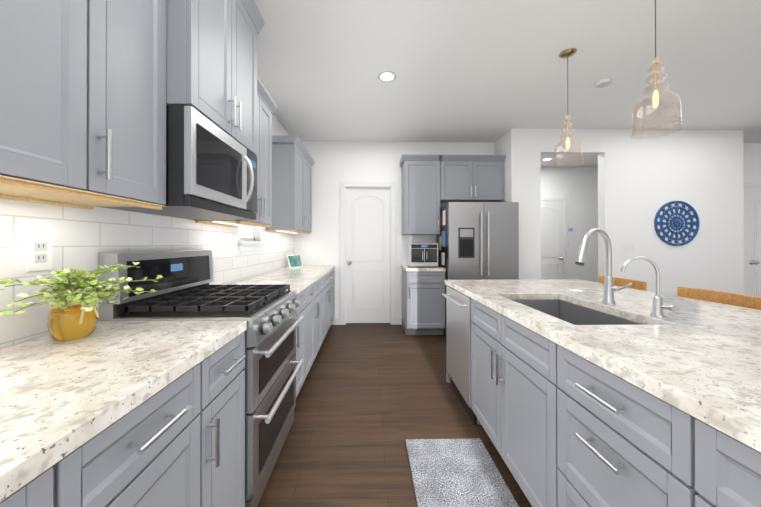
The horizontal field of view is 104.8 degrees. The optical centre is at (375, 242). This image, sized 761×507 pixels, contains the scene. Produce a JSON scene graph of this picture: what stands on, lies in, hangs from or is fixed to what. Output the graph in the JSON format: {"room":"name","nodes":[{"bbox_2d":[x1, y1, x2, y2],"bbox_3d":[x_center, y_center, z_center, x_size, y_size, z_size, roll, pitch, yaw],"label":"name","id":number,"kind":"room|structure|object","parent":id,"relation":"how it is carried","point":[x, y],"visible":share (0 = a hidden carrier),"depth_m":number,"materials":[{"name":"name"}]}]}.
{"room":"kitchen","nodes":[
{"label":"kitchen","id":0,"kind":"room"},
{"bbox_2d":[0,114,293,348],"bbox_3d":[-1.239,-0.164,0.960,0.125,2.820,7.250,0,0,-1],"label":"wall","id":1,"kind":"structure","parent":0,"point":[82,238],"depth_m":1.22,"materials":[{"name":"white tile"}]},
{"bbox_2d":[26,235,52,270],"bbox_3d":[-1.173,0.035,1.026,0.009,0.122,0.076,0,0,-1],"label":"electrical outlet plate","id":2,"kind":"object","parent":1,"relation":"attached to","point":[38,253],"visible":1,"depth_m":1.02,"materials":[{"name":"white plastic"}]},
{"bbox_2d":[0,0,115,199],"bbox_3d":[-1.008,-0.677,0.621,0.317,1.045,0.618,0,0,-1],"label":"upper cabinet","id":3,"kind":"object","parent":1,"relation":"attached to","point":[90,90],"depth_m":0.80,"materials":[{"name":"grey paint"}]},
{"bbox_2d":[24,0,167,209],"bbox_3d":[-1.016,-0.676,1.011,0.317,1.045,0.399,0,0,-1],"label":"upper cabinet","id":4,"kind":"object","parent":1,"relation":"attached to","point":[141,25],"depth_m":1.09,"materials":[{"name":"grey paint"}]},
{"bbox_2d":[168,0,239,142],"bbox_3d":[-0.977,-1.033,1.424,0.412,0.910,0.422,0,0,-1],"label":"upper cabinet","id":5,"kind":"object","parent":1,"relation":"attached to","point":[204,35],"depth_m":1.36,"materials":[{"name":"grey paint"}]},
{"bbox_2d":[102,104,256,219],"bbox_3d":[-0.952,-0.363,1.577,0.468,0.422,0.726,0,0,-1],"label":"microwave","id":6,"kind":"object","parent":5,"relation":"attached to","point":[211,170],"visible":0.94,"depth_m":1.35,"materials":[{"name":"grey metal"}]},
{"bbox_2d":[195,84,263,223],"bbox_3d":[-1.039,-0.673,2.114,0.317,1.045,0.347,0,0,-1],"label":"upper cabinet","id":7,"kind":"object","parent":1,"relation":"attached to","point":[260,163],"depth_m":2.24,"materials":[{"name":"grey paint"}]},
{"bbox_2d":[240,0,259,159],"bbox_3d":[-0.983,-1.032,1.732,0.412,0.910,0.422,0,0,-1],"label":"upper cabinet","id":8,"kind":"object","parent":1,"relation":"attached to","point":[249,18],"depth_m":1.83,"materials":[{"name":"grey paint"}]},
{"bbox_2d":[224,92,275,227],"bbox_3d":[-1.043,-0.672,2.347,0.317,1.045,0.347,0,0,-1],"label":"upper cabinet","id":9,"kind":"object","parent":1,"relation":"attached to","point":[269,108],"depth_m":2.45,"materials":[{"name":"grey paint"}]},
{"bbox_2d":[238,226,264,250],"bbox_3d":[-1.256,-0.414,2.886,0.130,0.970,0.600,0,0,-1],"label":"window","id":10,"kind":"structure","parent":1,"relation":"in","point":[247,241],"depth_m":2.92,"materials":[{"name":"white"}]},
{"bbox_2d":[266,136,307,231],"bbox_3d":[-1.068,-0.669,3.554,0.317,1.045,0.547,0,0,-1],"label":"upper cabinet","id":11,"kind":"object","parent":1,"relation":"attached to","point":[291,158],"depth_m":3.28,"materials":[{"name":"grey paint"}]},
{"bbox_2d":[288,156,311,233],"bbox_3d":[-1.077,-0.668,3.987,0.317,1.045,0.547,0,0,-1],"label":"upper cabinet","id":12,"kind":"object","parent":1,"relation":"attached to","point":[309,157],"depth_m":4.14,"materials":[{"name":"grey paint"}]},
{"bbox_2d":[294,141,493,324],"bbox_3d":[0.308,-0.154,4.567,3.365,2.820,0.100,0,0,-1],"label":"wall","id":13,"kind":"structure","parent":0,"point":[336,163],"depth_m":4.50,"materials":[{"name":"white paint"}]},
{"bbox_2d":[346,188,389,322],"bbox_3d":[-0.109,0.191,4.529,0.704,2.105,0.108,0,0,-1],"label":"pantry door","id":14,"kind":"structure","parent":13,"relation":"in","point":[367,255],"depth_m":4.55,"materials":[{"name":"white wood"}]},
{"bbox_2d":[340,182,395,324],"bbox_3d":[-0.109,0.158,4.544,0.860,2.195,0.108,0,0,-1],"label":"door frame","id":15,"kind":"structure","parent":13,"relation":"attached to","point":[345,185],"depth_m":4.50,"materials":[{"name":"white wood"}]},
{"bbox_2d":[334,318,401,324],"bbox_3d":[3.047,1.210,5.012,7.380,0.095,2.014,0,0,-1],"label":"baseboard","id":16,"kind":"structure","parent":13,"relation":"attached to","point":[398,321],"depth_m":4.50,"materials":[{"name":"white wood"}]},
{"bbox_2d":[400,154,505,234],"bbox_3d":[1.133,-0.687,4.338,1.505,1.125,0.387,0,0,-1],"label":"upper cabinet","id":17,"kind":"object","parent":13,"relation":"attached to","point":[430,183],"depth_m":4.18,"materials":[{"name":"grey paint"}]},
{"bbox_2d":[257,323,531,506],"bbox_3d":[2.743,1.298,1.762,8.120,0.100,8.700,0,0,-1],"label":"floor","id":18,"kind":"structure","parent":0,"point":[371,398],"depth_m":2.04,"materials":[{"name":"brown wood"}]},
{"bbox_2d":[0,425,103,506],"bbox_3d":[-0.846,0.806,0.140,0.623,0.876,0.818,0,0,-1],"label":"base cabinet","id":19,"kind":"object","parent":18,"relation":"on","point":[74,477],"depth_m":0.52,"materials":[{"name":"grey paint"}]},
{"bbox_2d":[104,345,219,506],"bbox_3d":[-0.858,0.808,0.734,0.623,0.876,0.489,0,0,-1],"label":"base cabinet","id":20,"kind":"object","parent":18,"relation":"on","point":[128,414],"depth_m":0.79,"materials":[{"name":"grey paint"}]},
{"bbox_2d":[0,321,246,492],"bbox_3d":[-0.841,0.348,0.110,0.630,0.040,2.278,0,0,-1],"label":"countertop","id":21,"kind":"structure","parent":20,"relation":"on","point":[53,393],"depth_m":0.72,"materials":[{"name":"white stone"}]},
{"bbox_2d":[0,262,161,340],"bbox_3d":[-0.981,0.203,1.017,0.298,0.256,0.432,0,0,-1],"label":"potted plant","id":22,"kind":"object","parent":21,"relation":"on","point":[73,314],"visible":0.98,"depth_m":0.97,"materials":[{"name":"green plant"}]},
{"bbox_2d":[99,249,303,506],"bbox_3d":[-0.830,0.645,1.631,0.714,1.205,0.752,0,0,-1],"label":"range","id":23,"kind":"object","parent":18,"relation":"on","point":[185,291],"visible":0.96,"depth_m":1.42,"materials":[{"name":"silver metal"}]},
{"bbox_2d":[220,329,246,506],"bbox_3d":[-0.864,0.809,1.055,0.623,0.876,0.389,0,0,-1],"label":"base cabinet","id":24,"kind":"object","parent":18,"relation":"on","point":[232,354],"depth_m":1.15,"materials":[{"name":"grey paint"}]},
{"bbox_2d":[240,285,307,397],"bbox_3d":[-0.888,0.812,2.254,0.623,0.876,0.489,0,0,-1],"label":"base cabinet","id":25,"kind":"object","parent":18,"relation":"on","point":[301,351],"depth_m":2.33,"materials":[{"name":"grey paint"}]},
{"bbox_2d":[308,277,323,371],"bbox_3d":[-0.901,0.814,2.850,0.623,0.876,0.938,0,0,-1],"label":"base cabinet","id":26,"kind":"object","parent":18,"relation":"on","point":[316,290],"depth_m":2.88,"materials":[{"name":"grey paint"}]},
{"bbox_2d":[228,265,334,292],"bbox_3d":[-0.905,0.357,3.250,0.630,0.040,2.474,0,0,-1],"label":"countertop","id":27,"kind":"structure","parent":26,"relation":"on","point":[298,277],"depth_m":2.85,"materials":[{"name":"white stone"}]},
{"bbox_2d":[286,254,302,267],"bbox_3d":[-1.112,0.252,4.036,0.085,0.176,0.260,0,0,26],"label":"tablet","id":28,"kind":"object","parent":27,"relation":"on","point":[294,261],"visible":1,"depth_m":4.01,"materials":[{"name":"white plastic"}]},
{"bbox_2d":[324,269,331,337],"bbox_3d":[-0.917,0.816,3.669,0.623,0.876,0.938,0,0,-1],"label":"base cabinet","id":29,"kind":"object","parent":18,"relation":"on","point":[327,276],"depth_m":3.72,"materials":[{"name":"grey paint"}]},
{"bbox_2d":[332,269,335,320],"bbox_3d":[-0.929,0.818,4.253,0.623,0.876,0.465,0,0,-1],"label":"base cabinet","id":30,"kind":"object","parent":18,"relation":"on","point":[333,270],"depth_m":4.35,"materials":[{"name":"grey paint"}]},
{"bbox_2d":[401,265,445,334],"bbox_3d":[0.668,0.797,4.189,0.530,0.915,0.657,0,0,-1],"label":"base unit","id":31,"kind":"object","parent":18,"relation":"on","point":[423,302],"visible":0.96,"depth_m":3.90,"materials":[{"name":"grey paint"}]},
{"bbox_2d":[407,244,437,266],"bbox_3d":[0.678,0.175,4.220,0.390,0.330,0.407,0,0,-1],"label":"air fryer oven","id":32,"kind":"object","parent":31,"relation":"on","point":[422,254],"visible":1,"depth_m":4.05,"materials":[{"name":"silver metal"}]},
{"bbox_2d":[406,438,518,506],"bbox_3d":[0.437,1.241,1.418,0.475,0.012,0.865,0,0,-1],"label":"rug","id":33,"kind":"object","parent":18,"relation":"on","point":[455,472],"visible":1,"depth_m":1.56,"materials":[{"name":"grey fabric"}]},
{"bbox_2d":[436,202,518,334],"bbox_3d":[1.394,0.365,4.112,0.906,1.780,0.791,0,0,-1],"label":"refrigerator","id":34,"kind":"object","parent":18,"relation":"on","point":[477,240],"visible":0.69,"depth_m":3.77,"materials":[{"name":"grey metal"}]},
{"bbox_2d":[445,283,760,506],"bbox_3d":[1.107,0.808,0.844,0.930,0.876,3.630,0,0,-1],"label":"kitchen island","id":35,"kind":"object","parent":18,"relation":"on","point":[585,397],"depth_m":0.96,"materials":[{"name":"grey paint"}]},
{"bbox_2d":[442,286,476,423],"bbox_3d":[0.641,0.815,2.311,0.105,0.869,0.592,0,0,-1],"label":"dishwasher","id":36,"kind":"object","parent":35,"relation":"in","point":[459,321],"visible":0.75,"depth_m":2.22,"materials":[{"name":"silver metal"}]},
{"bbox_2d":[445,280,760,442],"bbox_3d":[0.954,0.350,0.846,0.565,0.040,3.676,0,0,-1],"label":"island countertop","id":37,"kind":"structure","parent":35,"relation":"on","point":[718,377],"depth_m":0.88,"materials":[{"name":"white stone"}]},
{"bbox_2d":[575,228,631,304],"bbox_3d":[1.177,0.126,1.561,0.268,0.414,0.143,0,0,-1],"label":"faucet","id":38,"kind":"object","parent":37,"relation":"on","point":[609,288],"visible":1,"depth_m":1.58,"materials":[{"name":"silver metal"}]},
{"bbox_2d":[621,256,676,317],"bbox_3d":[1.214,0.196,1.303,0.167,0.272,0.101,0,0,-1],"label":"filter faucet","id":39,"kind":"object","parent":37,"relation":"on","point":[658,307],"visible":1,"depth_m":1.31,"materials":[{"name":"silver metal"}]},
{"bbox_2d":[598,276,646,290],"bbox_3d":[1.860,0.773,2.426,0.443,0.956,0.440,0,0,-1],"label":"stool","id":40,"kind":"object","parent":18,"relation":"on","point":[636,284],"visible":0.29,"depth_m":2.38,"materials":[{"name":"brown wood"}]},
{"bbox_2d":[677,287,760,309],"bbox_3d":[1.874,0.771,1.746,0.443,0.956,0.440,0,0,-1],"label":"stool","id":41,"kind":"object","parent":18,"relation":"on","point":[742,300],"visible":0.25,"depth_m":1.75,"materials":[{"name":"brown wood"}]},
{"bbox_2d":[254,0,760,167],"bbox_3d":[2.743,-1.622,1.770,8.120,0.100,8.700,0,0,-1],"label":"ceiling","id":42,"kind":"structure","parent":0,"point":[478,70],"depth_m":2.60,"materials":[{"name":"white paint"}]},
{"bbox_2d":[378,71,395,81],"bbox_3d":[0.112,-1.566,2.757,0.168,0.006,0.168,0,0,-1],"label":"recessed light","id":43,"kind":"object","parent":42,"relation":"in","point":[386,76],"depth_m":2.75,"materials":[{"name":"white"}]},
{"bbox_2d":[553,48,583,167],"bbox_3d":[1.590,-1.097,2.415,0.216,0.945,0.216,0,0,-1],"label":"pendant light","id":44,"kind":"object","parent":42,"relation":"hanging from","point":[567,53],"visible":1,"depth_m":2.41,"materials":[{"name":"clear glass"}]},
{"bbox_2d":[595,78,611,87],"bbox_3d":[2.221,-1.552,2.849,0.128,0.034,0.128,0,0,-1],"label":"smoke detector","id":45,"kind":"object","parent":42,"relation":"attached to","point":[602,83],"visible":1,"depth_m":2.82,"materials":[{"name":"white plastic"}]},
{"bbox_2d":[631,0,682,139],"bbox_3d":[1.605,-1.099,1.675,0.216,0.945,0.216,0,0,-1],"label":"pendant light","id":46,"kind":"object","parent":42,"relation":"hanging from","point":[655,94],"visible":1,"depth_m":1.67,"materials":[{"name":"clear glass"}]},
{"bbox_2d":[541,167,597,281],"bbox_3d":[4.333,-0.150,6.099,4.765,2.820,0.100,0,0,-1],"label":"wall","id":47,"kind":"structure","parent":0,"point":[577,187],"depth_m":6.04,"materials":[{"name":"white paint"}]},
{"bbox_2d":[541,201,563,278],"bbox_3d":[3.478,0.195,5.967,0.754,2.105,0.108,0,0,-1],"label":"hall door","id":48,"kind":"structure","parent":47,"relation":"in","point":[552,257],"depth_m":5.99,"materials":[{"name":"white wood"}]},
{"bbox_2d":[541,197,566,278],"bbox_3d":[3.477,0.163,6.006,0.910,2.195,0.050,0,0,-1],"label":"door frame","id":49,"kind":"structure","parent":47,"relation":"attached to","point":[564,199],"depth_m":5.99,"materials":[{"name":"white wood"}]},
{"bbox_2d":[494,128,743,295],"bbox_3d":[3.484,-0.155,4.307,3.255,2.820,0.550,0,0,-1],"label":"wall","id":50,"kind":"structure","parent":0,"point":[641,182],"depth_m":4.04,"materials":[{"name":"white paint"}]},
{"bbox_2d":[654,201,699,245],"bbox_3d":[4.157,-0.270,4.034,0.622,0.622,0.016,0,0,-1],"label":"art","id":51,"kind":"object","parent":50,"relation":"attached to","point":[676,223],"visible":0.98,"depth_m":4.03,"materials":[{"name":"blue metal"}]},
{"bbox_2d":[743,143,760,181],"bbox_3d":[6.075,-0.154,4.634,1.340,2.820,0.100,0,0,-1],"label":"wall","id":52,"kind":"structure","parent":0,"point":[752,161],"depth_m":4.58,"materials":[{"name":"white paint"}]},
{"bbox_2d":[744,182,760,294],"bbox_3d":[6.147,0.159,4.560,0.910,2.195,0.050,0,0,-1],"label":"door frame","id":53,"kind":"structure","parent":52,"relation":"attached to","point":[751,184],"depth_m":4.53,"materials":[{"name":"white wood"}]},
{"bbox_2d":[748,187,760,296],"bbox_3d":[6.148,0.191,4.521,0.754,2.105,0.108,0,0,-1],"label":"door","id":54,"kind":"structure","parent":52,"relation":"in","point":[754,241],"depth_m":4.53,"materials":[{"name":"white wood"}]}
]}

